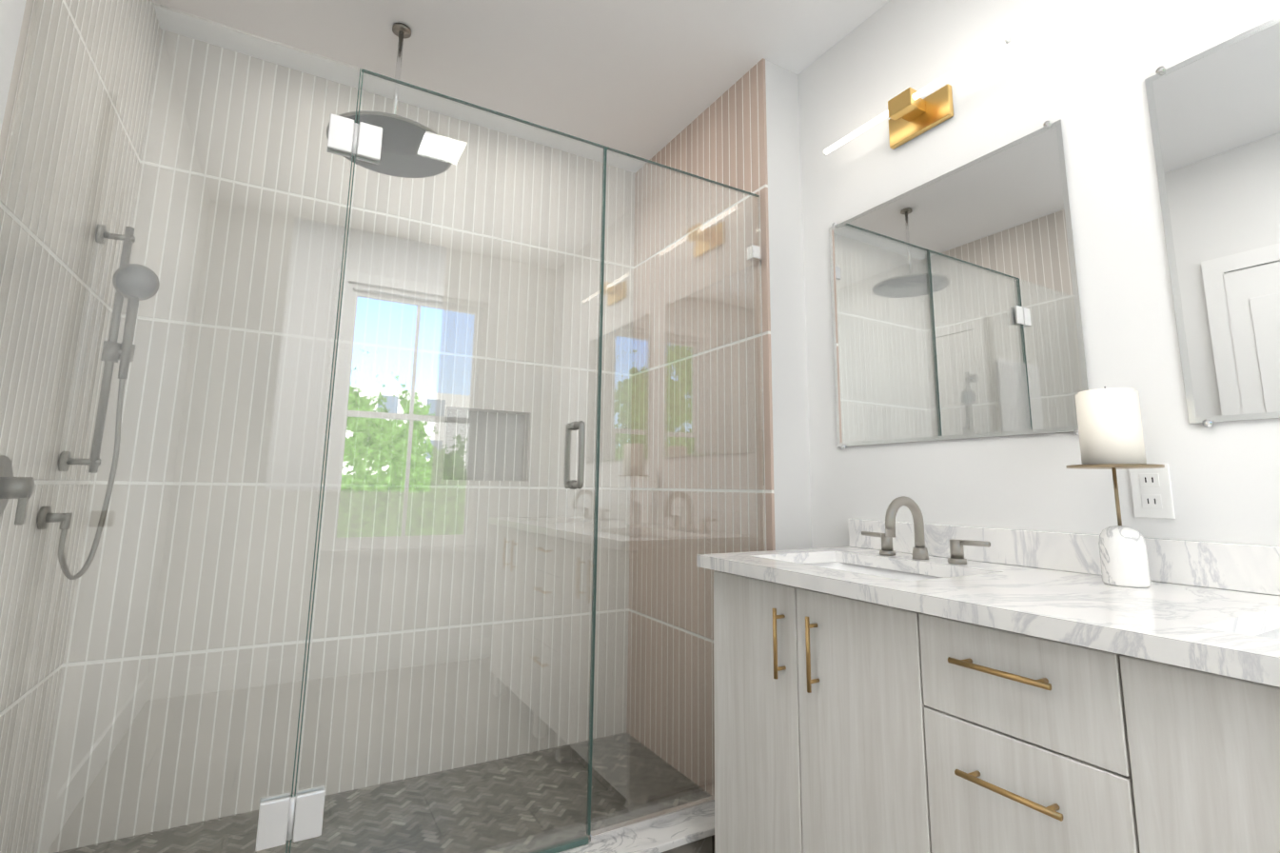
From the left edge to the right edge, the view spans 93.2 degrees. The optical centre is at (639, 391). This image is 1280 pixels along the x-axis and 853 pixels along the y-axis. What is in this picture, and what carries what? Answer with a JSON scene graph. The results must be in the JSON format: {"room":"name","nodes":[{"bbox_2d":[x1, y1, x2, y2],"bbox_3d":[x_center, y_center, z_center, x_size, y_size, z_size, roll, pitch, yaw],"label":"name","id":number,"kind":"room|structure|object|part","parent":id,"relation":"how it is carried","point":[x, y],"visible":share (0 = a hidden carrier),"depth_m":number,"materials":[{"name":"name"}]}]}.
{"room":"bathroom","nodes":[
{"label":"bathroom","id":0,"kind":"room"},
{"bbox_2d":[0,0,26,134],"bbox_3d":[-0.676,-0.268,-0.006,0.100,2.750,2.600,6,-10,-29],"label":"wall","id":1,"kind":"structure","parent":0,"point":[11,13],"depth_m":1.20,"materials":[{"name":"white paint"}]},
{"bbox_2d":[0,0,160,852],"bbox_3d":[-1.566,-0.036,1.541,0.100,2.750,1.000,6,-10,-29],"label":"wall tiles","id":2,"kind":"structure","parent":1,"relation":"attached to","point":[25,38],"depth_m":1.58,"materials":[{"name":"beige tile"}]},
{"bbox_2d":[0,224,159,579],"bbox_3d":[-1.427,-0.020,1.560,0.161,1.021,0.519,6,-10,-29],"label":"shower rail","id":3,"kind":"object","parent":2,"relation":"attached to","point":[142,281],"depth_m":1.75,"materials":[{"name":"silver metal"}]},
{"bbox_2d":[34,28,635,852],"bbox_3d":[-0.982,0.128,2.522,2.100,2.750,0.150,6,-10,-29],"label":"wall","id":4,"kind":"structure","parent":0,"point":[179,556],"depth_m":2.30,"materials":[{"name":"tile"}]},
{"bbox_2d":[441,409,524,480],"bbox_3d":[-0.714,0.245,2.711,0.370,0.305,0.060,6,-10,-29],"label":"wall niche","id":5,"kind":"object","parent":4,"relation":"in","point":[457,417],"depth_m":2.69,"materials":[{"name":"tile"}]},
{"bbox_2d":[152,0,889,173],"bbox_3d":[0.045,-1.500,1.264,2.370,0.100,3.750,6,-10,-29],"label":"ceiling","id":6,"kind":"structure","parent":0,"point":[647,79],"depth_m":2.28,"materials":[{"name":"white paint"}]},
{"bbox_2d":[326,22,452,177],"bbox_3d":[-0.867,-1.082,2.159,0.410,0.470,0.410,6,-10,-29],"label":"shower head","id":7,"kind":"object","parent":6,"relation":"attached to","point":[401,30],"visible":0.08,"depth_m":2.15},
{"bbox_2d":[765,59,812,550],"bbox_3d":[0.295,0.169,2.669,0.270,2.750,1.150,6,-10,-29],"label":"wall","id":8,"kind":"structure","parent":0,"point":[793,515],"depth_m":2.21,"materials":[{"name":"white paint"}]},
{"bbox_2d":[626,58,775,795],"bbox_3d":[0.210,0.146,2.536,0.012,2.750,1.000,6,-10,-29],"label":"wall tile","id":9,"kind":"structure","parent":8,"relation":"attached to","point":[722,139],"depth_m":2.48,"materials":[{"name":"beige tile"}]},
{"bbox_2d":[798,0,1279,548],"bbox_3d":[1.297,-0.066,1.099,0.100,2.750,2.600,6,-10,-29],"label":"wall","id":10,"kind":"structure","parent":0,"point":[1082,68],"depth_m":1.52,"materials":[{"name":"white paint"}]},
{"bbox_2d":[822,35,1010,155],"bbox_3d":[0.832,-0.853,1.860,0.105,0.100,0.636,6,-10,-29],"label":"sconce","id":11,"kind":"object","parent":10,"relation":"attached to","point":[910,113],"visible":1,"depth_m":1.84,"materials":[{"name":"gold metal"}]},
{"bbox_3d":[0.837,-0.873,1.866,0.055,0.040,0.060,6,-10,-29],"label":"arm","id":12,"kind":"part","parent":11,"relation":"part of"},
{"bbox_2d":[828,118,1089,449],"bbox_3d":[0.864,-0.248,1.788,0.012,0.803,0.763,6,-10,-29],"label":"mirror","id":13,"kind":"object","parent":10,"relation":"attached to","point":[956,310],"visible":0.9,"depth_m":1.70,"materials":[{"name":"white mirror"}]},
{"bbox_2d":[1129,463,1175,518],"bbox_3d":[1.095,0.213,1.296,0.008,0.115,0.070,6,-10,-29],"label":"outlet","id":14,"kind":"object","parent":10,"relation":"attached to","point":[1165,492],"depth_m":1.29,"materials":[{"name":"white plastic"}]},
{"bbox_3d":[1.093,0.190,1.298,0.002,0.028,0.034,6,-10,-29],"label":"electrical outlet receptacle on the wall","id":15,"kind":"part","parent":14,"relation":"part of","materials":[{"name":"white plastic"}]},
{"bbox_3d":[1.092,0.235,1.291,0.002,0.028,0.034,6,-10,-29],"label":"electrical outlet receptacle on the wall","id":16,"kind":"part","parent":14,"relation":"part of","materials":[{"name":"white plastic"}]},
{"bbox_2d":[1144,16,1279,427],"bbox_3d":[1.328,-0.369,0.982,0.012,0.803,0.763,6,-10,-29],"label":"mirror","id":17,"kind":"object","parent":10,"relation":"attached to","point":[1214,114],"visible":1,"depth_m":1.23,"materials":[{"name":"white mirror"}]},
{"bbox_2d":[848,518,1279,594],"bbox_3d":[1.083,0.355,1.276,0.020,0.087,1.609,6,-10,-29],"label":"backsplash","id":18,"kind":"structure","parent":0,"relation":"attached to","point":[1235,566],"depth_m":1.28,"materials":[{"name":"white stone"}]},
{"bbox_3d":[0.291,1.240,0.324,2.370,0.100,2.600,6,-10,-29],"label":"floor","id":19,"kind":"structure","parent":0,"visible":0},
{"bbox_2d":[661,834,714,852],"bbox_3d":[-0.427,1.276,1.412,1.988,0.150,0.100,6,-10,-29],"label":"tile","id":20,"kind":"object","parent":19,"relation":"on","point":[705,844],"depth_m":1.69,"materials":[{"name":"tile"}]},
{"bbox_2d":[558,807,714,852],"bbox_3d":[-0.424,1.192,1.423,1.988,0.020,0.115,6,-10,-29],"label":"curb","id":21,"kind":"object","parent":20,"relation":"on","point":[669,835],"depth_m":1.67,"materials":[{"name":"stone"}]},
{"bbox_2d":[0,0,766,852],"bbox_3d":[-0.430,0.184,1.621,1.984,2.030,0.120,6,-10,-29],"label":"shower enclosure","id":22,"kind":"object","parent":21,"relation":"on","point":[287,817],"visible":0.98,"depth_m":1.49,"materials":[{"name":"clear glass"}]},
{"bbox_3d":[-0.438,0.177,1.618,0.712,2.016,0.010,6,-10,-29],"label":"glass door","id":23,"kind":"part","parent":22,"relation":"part of","materials":[{"name":"clear glass"}]},
{"bbox_2d":[713,571,1279,852],"bbox_3d":[0.822,0.853,1.050,0.606,0.904,1.582,6,-10,-29],"label":"bathroom vanity","id":24,"kind":"object","parent":19,"relation":"on","point":[889,684],"depth_m":1.03,"materials":[{"name":"white wood"}]},
{"bbox_3d":[0.283,0.856,1.477,0.020,0.774,0.313,6,-10,-29],"label":"door","id":25,"kind":"part","parent":24,"relation":"part of","materials":[{"name":"white wood"}]},
{"bbox_3d":[0.325,0.526,1.413,0.028,0.008,0.008,6,-10,-29],"label":"handle post","id":26,"kind":"part","parent":24,"relation":"part of","materials":[{"name":"gold metal"}]},
{"bbox_3d":[0.323,0.638,1.395,0.028,0.008,0.008,6,-10,-29],"label":"handle post","id":27,"kind":"part","parent":24,"relation":"part of","materials":[{"name":"gold metal"}]},
{"bbox_3d":[0.376,0.512,1.323,0.028,0.008,0.008,6,-10,-29],"label":"handle post","id":28,"kind":"part","parent":24,"relation":"part of","materials":[{"name":"gold metal"}]},
{"bbox_3d":[0.375,0.625,1.306,0.028,0.008,0.008,6,-10,-29],"label":"handle post","id":29,"kind":"part","parent":24,"relation":"part of","materials":[{"name":"gold metal"}]},
{"bbox_3d":[0.440,0.816,1.204,0.020,0.774,0.313,6,-10,-29],"label":"door","id":30,"kind":"part","parent":24,"relation":"part of","materials":[{"name":"white wood"}]},
{"bbox_3d":[0.550,0.457,1.023,0.028,0.008,0.008,6,-10,-29],"label":"handle post","id":31,"kind":"part","parent":24,"relation":"part of","materials":[{"name":"gold metal"}]},
{"bbox_3d":[0.548,0.631,0.996,0.028,0.008,0.008,6,-10,-29],"label":"handle post","id":32,"kind":"part","parent":24,"relation":"part of","materials":[{"name":"gold metal"}]},
{"bbox_2d":[696,545,1279,689],"bbox_3d":[0.823,0.388,1.121,0.618,0.032,1.609,6,-10,-29],"label":"countertop","id":33,"kind":"structure","parent":24,"relation":"on","point":[1182,626],"depth_m":1.02,"materials":[{"name":"white stone"}]},
{"bbox_2d":[791,556,959,579],"bbox_3d":[0.565,0.528,1.505,0.366,0.157,0.536,6,-10,-29],"label":"sink","id":34,"kind":"object","parent":33,"relation":"in","point":[904,570],"depth_m":1.69,"materials":[{"name":"white ceramic"}]},
{"bbox_2d":[860,495,993,564],"bbox_3d":[0.709,0.363,1.612,0.150,0.166,0.381,6,-10,-29],"label":"faucet","id":35,"kind":"object","parent":33,"relation":"on","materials":[{"name":"silver metal"}]},
{"bbox_2d":[1065,386,1164,587],"bbox_3d":[0.977,0.188,1.243,0.160,0.402,0.160,6,-10,-29],"label":"candle stand","id":36,"kind":"object","parent":33,"relation":"on","point":[1110,428],"visible":1,"depth_m":1.22,"materials":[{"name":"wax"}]},
{"bbox_2d":[1074,387,1146,466],"bbox_3d":[0.979,0.076,1.261,0.106,0.155,0.106,6,-10,-29],"label":"candle","id":37,"kind":"object","parent":36,"relation":"on","point":[1109,420],"depth_m":1.22,"materials":[{"name":"white wax"}]},
{"bbox_3d":[0.978,0.155,1.249,0.160,0.005,0.160,6,-10,-29],"label":"plate","id":38,"kind":"part","parent":36,"relation":"part of","materials":[{"name":"brown metal"}]},
{"bbox_3d":[0.977,0.216,1.239,0.007,0.118,0.007,6,-10,-29],"label":"stem","id":39,"kind":"part","parent":36,"relation":"part of","materials":[{"name":"brown metal"}]},
{"bbox_3d":[0.601,0.471,0.980,0.020,0.159,0.313,6,-10,-29],"label":"drawer","id":40,"kind":"part","parent":24,"relation":"part of","materials":[{"name":"white wood"}]},
{"bbox_3d":[0.610,0.442,0.920,0.028,0.008,0.008,6,-10,-29],"label":"handle post","id":41,"kind":"part","parent":24,"relation":"part of","materials":[{"name":"gold metal"}]},
{"bbox_3d":[0.598,0.701,0.944,0.020,0.299,0.313,6,-10,-29],"label":"drawer","id":42,"kind":"part","parent":24,"relation":"part of","materials":[{"name":"white wood"}]},
{"bbox_3d":[0.607,0.616,0.892,0.028,0.008,0.008,6,-10,-29],"label":"handle post","id":43,"kind":"part","parent":24,"relation":"part of","materials":[{"name":"gold metal"}]},
{"bbox_3d":[0.753,0.734,0.660,0.020,0.774,0.313,6,-10,-29],"label":"door","id":44,"kind":"part","parent":24,"relation":"part of","materials":[{"name":"white wood"}]},
{"label":"outside","id":45,"kind":"structure","parent":0,"visible":0},
{"bbox_2d":[55,732,711,852],"bbox_3d":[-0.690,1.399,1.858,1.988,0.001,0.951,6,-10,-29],"label":"mosaic shower floor","id":46,"kind":"structure","parent":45,"point":[483,812],"depth_m":2.08,"materials":[{"name":"grey tile"}]}
]}

